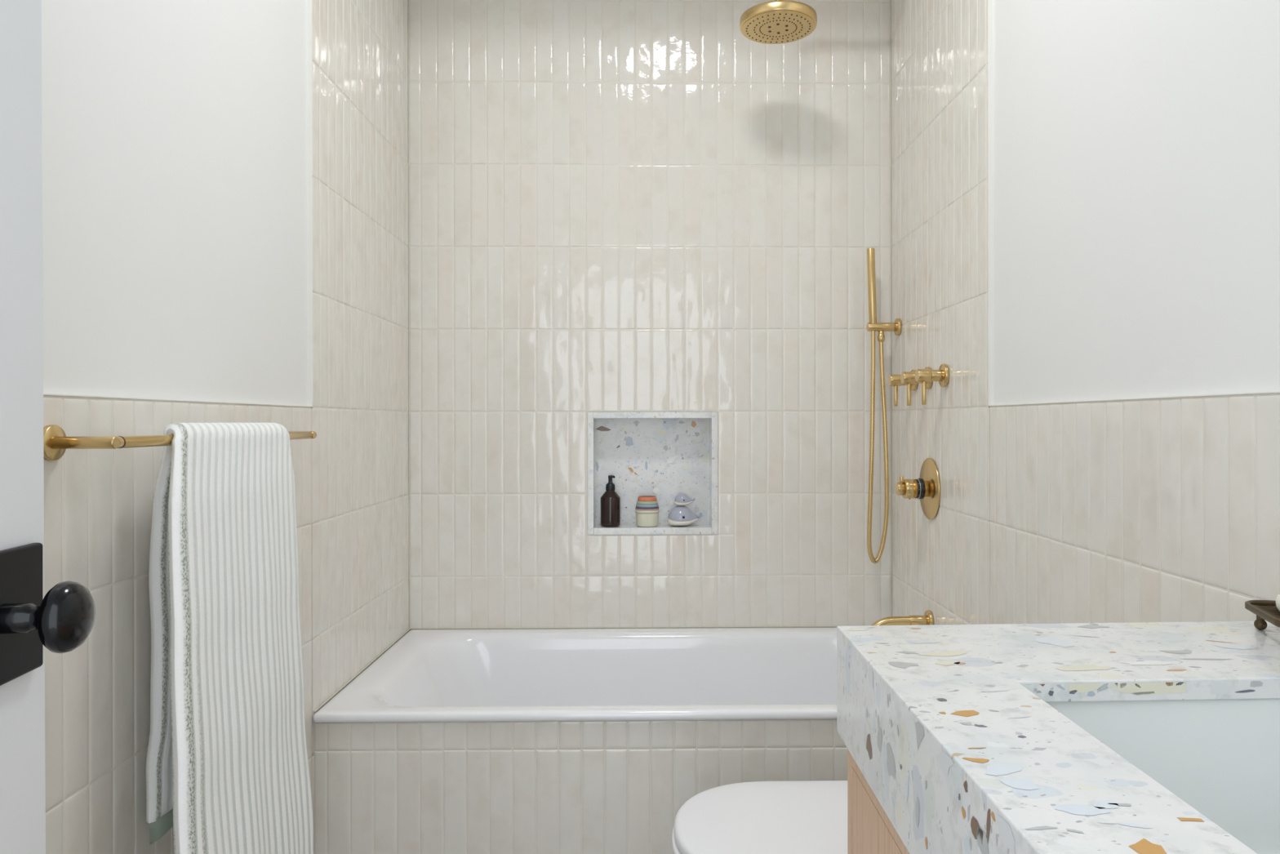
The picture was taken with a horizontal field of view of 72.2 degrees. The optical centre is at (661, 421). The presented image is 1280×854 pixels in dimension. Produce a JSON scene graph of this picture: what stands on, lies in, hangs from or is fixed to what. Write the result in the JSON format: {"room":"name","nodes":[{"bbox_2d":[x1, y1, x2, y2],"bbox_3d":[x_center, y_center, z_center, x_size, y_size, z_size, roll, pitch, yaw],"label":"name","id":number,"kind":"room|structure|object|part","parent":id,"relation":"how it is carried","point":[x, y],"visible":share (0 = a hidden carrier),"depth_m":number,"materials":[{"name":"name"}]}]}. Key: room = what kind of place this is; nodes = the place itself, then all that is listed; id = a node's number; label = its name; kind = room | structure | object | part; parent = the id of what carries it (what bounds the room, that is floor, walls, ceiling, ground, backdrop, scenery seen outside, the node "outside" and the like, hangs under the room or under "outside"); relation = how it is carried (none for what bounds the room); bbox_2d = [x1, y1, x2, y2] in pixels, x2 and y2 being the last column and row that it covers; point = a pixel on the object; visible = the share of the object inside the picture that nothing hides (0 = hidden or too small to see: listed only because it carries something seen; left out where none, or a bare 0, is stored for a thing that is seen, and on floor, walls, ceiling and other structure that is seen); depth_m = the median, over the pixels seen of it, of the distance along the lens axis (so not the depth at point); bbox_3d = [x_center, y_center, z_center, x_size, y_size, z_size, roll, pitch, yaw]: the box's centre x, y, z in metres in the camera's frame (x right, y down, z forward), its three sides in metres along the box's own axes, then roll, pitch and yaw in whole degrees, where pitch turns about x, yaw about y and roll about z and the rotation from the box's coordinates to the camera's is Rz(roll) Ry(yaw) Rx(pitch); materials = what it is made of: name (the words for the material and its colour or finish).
{"room":"bathroom","nodes":[
{"label":"bathroom","id":0,"kind":"room"},
{"bbox_2d":[41,0,408,853],"bbox_3d":[-0.825,-0.339,1.282,0.120,2.920,2.909,0,0,-1],"label":"wall","id":1,"kind":"structure","parent":0,"point":[174,132],"depth_m":1.50,"materials":[{"name":"white paint"}]},
{"bbox_2d":[43,0,312,407],"bbox_3d":[-0.766,-0.866,0.938,0.011,1.664,2.019,0,0,-1],"label":"trim","id":2,"kind":"structure","parent":1,"relation":"attached to","point":[309,68],"depth_m":1.94,"materials":[{"name":"white"}]},
{"bbox_2d":[43,424,316,460],"bbox_3d":[-0.725,0.026,1.416,0.082,0.045,0.694,0,0,-1],"label":"towel bar","id":3,"kind":"object","parent":1,"relation":"attached to","point":[55,442],"visible":0.77,"depth_m":1.09,"materials":[{"name":"gold metal"}]},
{"bbox_3d":[-0.718,0.026,1.092,0.076,0.016,0.016,0,0,-1],"label":"post","id":4,"kind":"part","parent":3,"relation":"part of","materials":[{"name":"gold metal"}]},
{"bbox_3d":[-0.693,0.025,1.434,0.015,0.015,0.644,0,0,-1],"label":"rail","id":5,"kind":"part","parent":3,"relation":"part of","materials":[{"name":"gold metal"}]},
{"bbox_2d":[146,422,313,853],"bbox_3d":[-0.678,0.466,1.403,0.127,0.930,0.434,0,0,-1],"label":"towel","id":6,"kind":"object","parent":3,"relation":"hanging from","point":[227,763],"visible":1,"depth_m":1.31,"materials":[{"name":"fabric"}]},
{"bbox_3d":[-0.728,0.026,1.741,0.076,0.016,0.016,0,0,-1],"label":"post","id":7,"kind":"part","parent":3,"relation":"part of","materials":[{"name":"gold metal"}]},
{"bbox_2d":[313,719,847,853],"bbox_3d":[-0.019,0.893,1.987,1.511,0.454,0.050,0,0,-1],"label":"wall","id":8,"kind":"structure","parent":0,"point":[606,786],"depth_m":1.96,"materials":[{"name":"beige tile"}]},
{"bbox_2d":[408,0,890,630],"bbox_3d":[-0.034,-0.340,2.818,1.751,2.920,0.140,0,0,-1],"label":"wall","id":9,"kind":"structure","parent":0,"point":[616,206],"depth_m":2.75,"materials":[{"name":"beige tile"}]},
{"bbox_2d":[313,0,892,711],"bbox_3d":[-0.027,-0.425,2.355,1.513,2.138,0.787,0,0,-1],"label":"trim","id":10,"kind":"structure","parent":9,"relation":"attached to","point":[409,628],"depth_m":2.74,"materials":[{"name":"beige plastic"}]},
{"bbox_2d":[586,412,717,534],"bbox_3d":[-0.029,0.161,2.802,0.408,0.384,0.115,0,0,-1],"label":"wall niche","id":11,"kind":"object","parent":9,"relation":"attached to","point":[664,455],"visible":0.98,"depth_m":2.85,"materials":[{"name":"stone"}]},
{"bbox_2d":[600,475,620,527],"bbox_3d":[-0.163,0.250,2.788,0.063,0.162,0.063,0,0,-1],"label":"soap dispenser","id":12,"kind":"object","parent":11,"relation":"on","point":[610,500],"visible":1,"depth_m":2.76,"materials":[{"name":"brown"}]},
{"bbox_2d":[635,509,659,527],"bbox_3d":[-0.045,0.305,2.790,0.078,0.052,0.078,0,0,-1],"label":"cup","id":13,"kind":"object","parent":11,"relation":"on","point":[650,518],"visible":0.91,"depth_m":2.76,"materials":[{"name":"beige plastic"}]},
{"bbox_2d":[635,508,658,511],"bbox_3d":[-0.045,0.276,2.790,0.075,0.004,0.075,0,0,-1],"label":"cup","id":14,"kind":"object","parent":13,"relation":"on","point":[635,508],"visible":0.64,"depth_m":2.76,"materials":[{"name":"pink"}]},
{"bbox_2d":[635,506,658,509],"bbox_3d":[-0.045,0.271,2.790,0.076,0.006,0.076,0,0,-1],"label":"cup","id":15,"kind":"object","parent":14,"relation":"on","point":[639,508],"visible":0.69,"depth_m":2.76,"materials":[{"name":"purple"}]},
{"bbox_2d":[635,503,658,507],"bbox_3d":[-0.045,0.264,2.790,0.072,0.009,0.072,0,0,-1],"label":"cup","id":16,"kind":"object","parent":15,"relation":"on","point":[637,504],"visible":0.8,"depth_m":2.76,"materials":[{"name":"blue plastic"}]},
{"bbox_2d":[636,500,657,504],"bbox_3d":[-0.045,0.254,2.790,0.068,0.009,0.068,0,0,-1],"label":"cup","id":17,"kind":"object","parent":16,"relation":"on","point":[637,501],"visible":0.77,"depth_m":2.76,"materials":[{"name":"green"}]},
{"bbox_2d":[637,495,657,501],"bbox_3d":[-0.046,0.243,2.790,0.061,0.014,0.061,0,0,-1],"label":"cup","id":18,"kind":"object","parent":17,"relation":"on","point":[642,498],"visible":1,"depth_m":2.77,"materials":[{"name":"brown plastic"}]},
{"bbox_3d":[-0.028,0.342,2.802,0.370,0.022,0.115,0,0,-1],"label":"sill","id":19,"kind":"part","parent":11,"relation":"part of","materials":[{"name":"stone"}]},
{"bbox_2d":[667,505,702,525],"bbox_3d":[0.075,0.297,2.797,0.111,0.066,0.086,0,0,-1],"label":"toy","id":20,"kind":"object","parent":11,"relation":"on","point":[679,515],"visible":1,"depth_m":2.77,"materials":[{"name":"grey plastic"}]},
{"bbox_2d":[674,493,695,505],"bbox_3d":[0.074,0.246,2.797,0.068,0.040,0.052,0,0,-1],"label":"toy","id":21,"kind":"object","parent":20,"relation":"on","point":[682,499],"visible":1,"depth_m":2.78,"materials":[{"name":"grey plastic"}]},
{"bbox_2d":[891,0,1279,624],"bbox_3d":[0.805,-0.341,1.308,0.120,2.920,2.909,0,0,-1],"label":"wall","id":22,"kind":"structure","parent":0,"point":[1136,143],"depth_m":1.54,"materials":[{"name":"beige tile"}]},
{"bbox_2d":[739,0,817,44],"bbox_3d":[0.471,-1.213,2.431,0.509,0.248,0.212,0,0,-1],"label":"shower head","id":23,"kind":"object","parent":22,"relation":"attached to","point":[776,21],"visible":1,"depth_m":2.39},
{"bbox_2d":[866,248,901,563],"bbox_3d":[0.674,-0.049,2.669,0.100,0.958,0.052,0,0,-1],"label":"shower","id":24,"kind":"object","parent":22,"relation":"attached to","point":[873,326],"visible":1,"depth_m":2.66,"materials":[{"name":"gold metal"}]},
{"bbox_2d":[871,610,933,625],"bbox_3d":[0.642,0.550,2.375,0.175,0.078,0.056,0,0,-1],"label":"tub spout","id":25,"kind":"object","parent":22,"relation":"attached to","point":[927,619],"visible":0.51,"depth_m":2.36,"materials":[{"name":"gold metal"}]},
{"bbox_2d":[888,369,917,406],"bbox_3d":[0.689,-0.097,2.511,0.074,0.105,0.060,0,0,-1],"label":"tap","id":26,"kind":"object","parent":22,"relation":"attached to","point":[894,380],"visible":0.66,"depth_m":2.50,"materials":[{"name":"gold metal"}]},
{"bbox_3d":[0.671,-0.076,2.511,0.011,0.063,0.011,0,0,-40],"label":"lever","id":27,"kind":"part","parent":26,"relation":"part of","materials":[{"name":"gold metal"}]},
{"bbox_2d":[900,366,932,405],"bbox_3d":[0.691,-0.097,2.384,0.074,0.105,0.060,0,0,-1],"label":"tap","id":28,"kind":"object","parent":22,"relation":"attached to","point":[908,378],"visible":0.66,"depth_m":2.37,"materials":[{"name":"gold metal"}]},
{"bbox_3d":[0.673,-0.076,2.383,0.011,0.063,0.011,0,0,-40],"label":"lever","id":29,"kind":"part","parent":28,"relation":"part of","materials":[{"name":"gold metal"}]},
{"bbox_2d":[894,457,940,519],"bbox_3d":[0.683,0.181,2.376,0.092,0.167,0.167,0,0,-1],"label":"shower valve","id":30,"kind":"object","parent":22,"relation":"attached to","point":[926,488],"visible":1,"depth_m":2.36,"materials":[{"name":"gold metal"}]},
{"bbox_3d":[0.726,0.180,2.377,0.006,0.167,0.167,0,0,-1],"label":"wall plate","id":31,"kind":"part","parent":30,"relation":"part of","materials":[{"name":"gold metal"}]},
{"bbox_2d":[915,364,949,404],"bbox_3d":[0.693,-0.097,2.255,0.074,0.105,0.060,0,0,-1],"label":"tap","id":32,"kind":"object","parent":22,"relation":"attached to","point":[942,375],"visible":1,"depth_m":2.24,"materials":[{"name":"gold metal"}]},
{"bbox_3d":[0.675,-0.076,2.254,0.011,0.063,0.011,0,0,-40],"label":"lever","id":33,"kind":"part","parent":32,"relation":"part of","materials":[{"name":"gold metal"}]},
{"bbox_2d":[987,0,1279,406],"bbox_3d":[0.755,-0.868,0.962,0.011,1.664,2.019,0,0,-1],"label":"trim","id":34,"kind":"structure","parent":22,"relation":"attached to","point":[990,87],"depth_m":1.97,"materials":[{"name":"white"}]},
{"bbox_3d":[0.003,1.170,0.594,1.751,0.100,4.508,0,0,-1],"label":"floor","id":35,"kind":"structure","parent":0,"visible":0},
{"bbox_2d":[0,0,95,853],"bbox_3d":[-0.479,0.095,0.430,0.111,2.028,0.696,0,0,-8],"label":"door","id":36,"kind":"structure","parent":35,"relation":"on","point":[61,620],"depth_m":0.73,"materials":[{"name":"white paint"}]},
{"bbox_3d":[-0.492,0.156,0.701,0.064,0.057,0.056,0,0,-1],"label":"knob","id":37,"kind":"part","parent":36,"relation":"part of","materials":[{"name":"black metal"}]},
{"bbox_2d":[313,626,836,722],"bbox_3d":[-0.025,0.849,2.350,1.510,0.410,0.795,0,0,-1],"label":"bathtub","id":38,"kind":"object","parent":35,"relation":"on","point":[650,673],"visible":0.41,"depth_m":2.66,"materials":[{"name":"white ceramic"}]},
{"bbox_2d":[671,780,847,853],"bbox_3d":[0.375,0.888,1.533,0.714,0.461,0.380,0,0,-1],"label":"toilet","id":39,"kind":"object","parent":35,"relation":"on","point":[788,816],"visible":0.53,"depth_m":1.54,"materials":[{"name":"white ceramic"}]},
{"bbox_3d":[0.253,0.732,1.531,0.469,0.017,0.376,0,0,-1],"label":"seat","id":40,"kind":"part","parent":39,"relation":"part of","materials":[{"name":"white plastic"}]},
{"bbox_2d":[847,748,909,853],"bbox_3d":[0.480,0.738,0.524,0.553,0.762,0.883,0,0,-1],"label":"vanity cabinet","id":41,"kind":"object","parent":35,"relation":"on","point":[870,830],"visible":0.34,"depth_m":0.88,"materials":[{"name":"brown wood"}]},
{"bbox_3d":[0.214,0.520,0.731,0.015,0.300,0.420,0,0,0],"label":"drawer","id":42,"kind":"part","parent":41,"relation":"part of","materials":[{"name":"brown wood"}]},
{"bbox_2d":[836,621,1279,853],"bbox_3d":[0.479,0.295,0.547,0.556,0.122,0.968,0,0,-1],"label":"countertop","id":43,"kind":"structure","parent":41,"relation":"on","point":[953,731],"depth_m":0.75,"materials":[{"name":"stone"}]},
{"bbox_2d":[1046,697,1279,853],"bbox_3d":[0.505,0.321,0.536,0.402,0.134,0.582,0,0,-1],"label":"undermount sink","id":44,"kind":"object","parent":43,"relation":"in","point":[1221,757],"visible":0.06,"depth_m":0.80,"materials":[{"name":"white ceramic"}]},
{"bbox_2d":[1244,600,1279,630],"bbox_3d":[0.686,0.219,0.942,0.076,0.030,0.128,0,0,17],"label":"soap dish","id":45,"kind":"object","parent":43,"relation":"on","point":[1267,610],"visible":0.99,"depth_m":0.98,"materials":[{"name":"brown wood"}]},
{"bbox_2d":[1275,594,1279,611],"bbox_3d":[0.687,0.198,0.935,0.041,0.021,0.073,0,0,17],"label":"soap bar","id":46,"kind":"object","parent":45,"relation":"in","point":[1277,599],"visible":1,"depth_m":0.96,"materials":[{"name":"white"}]}
]}

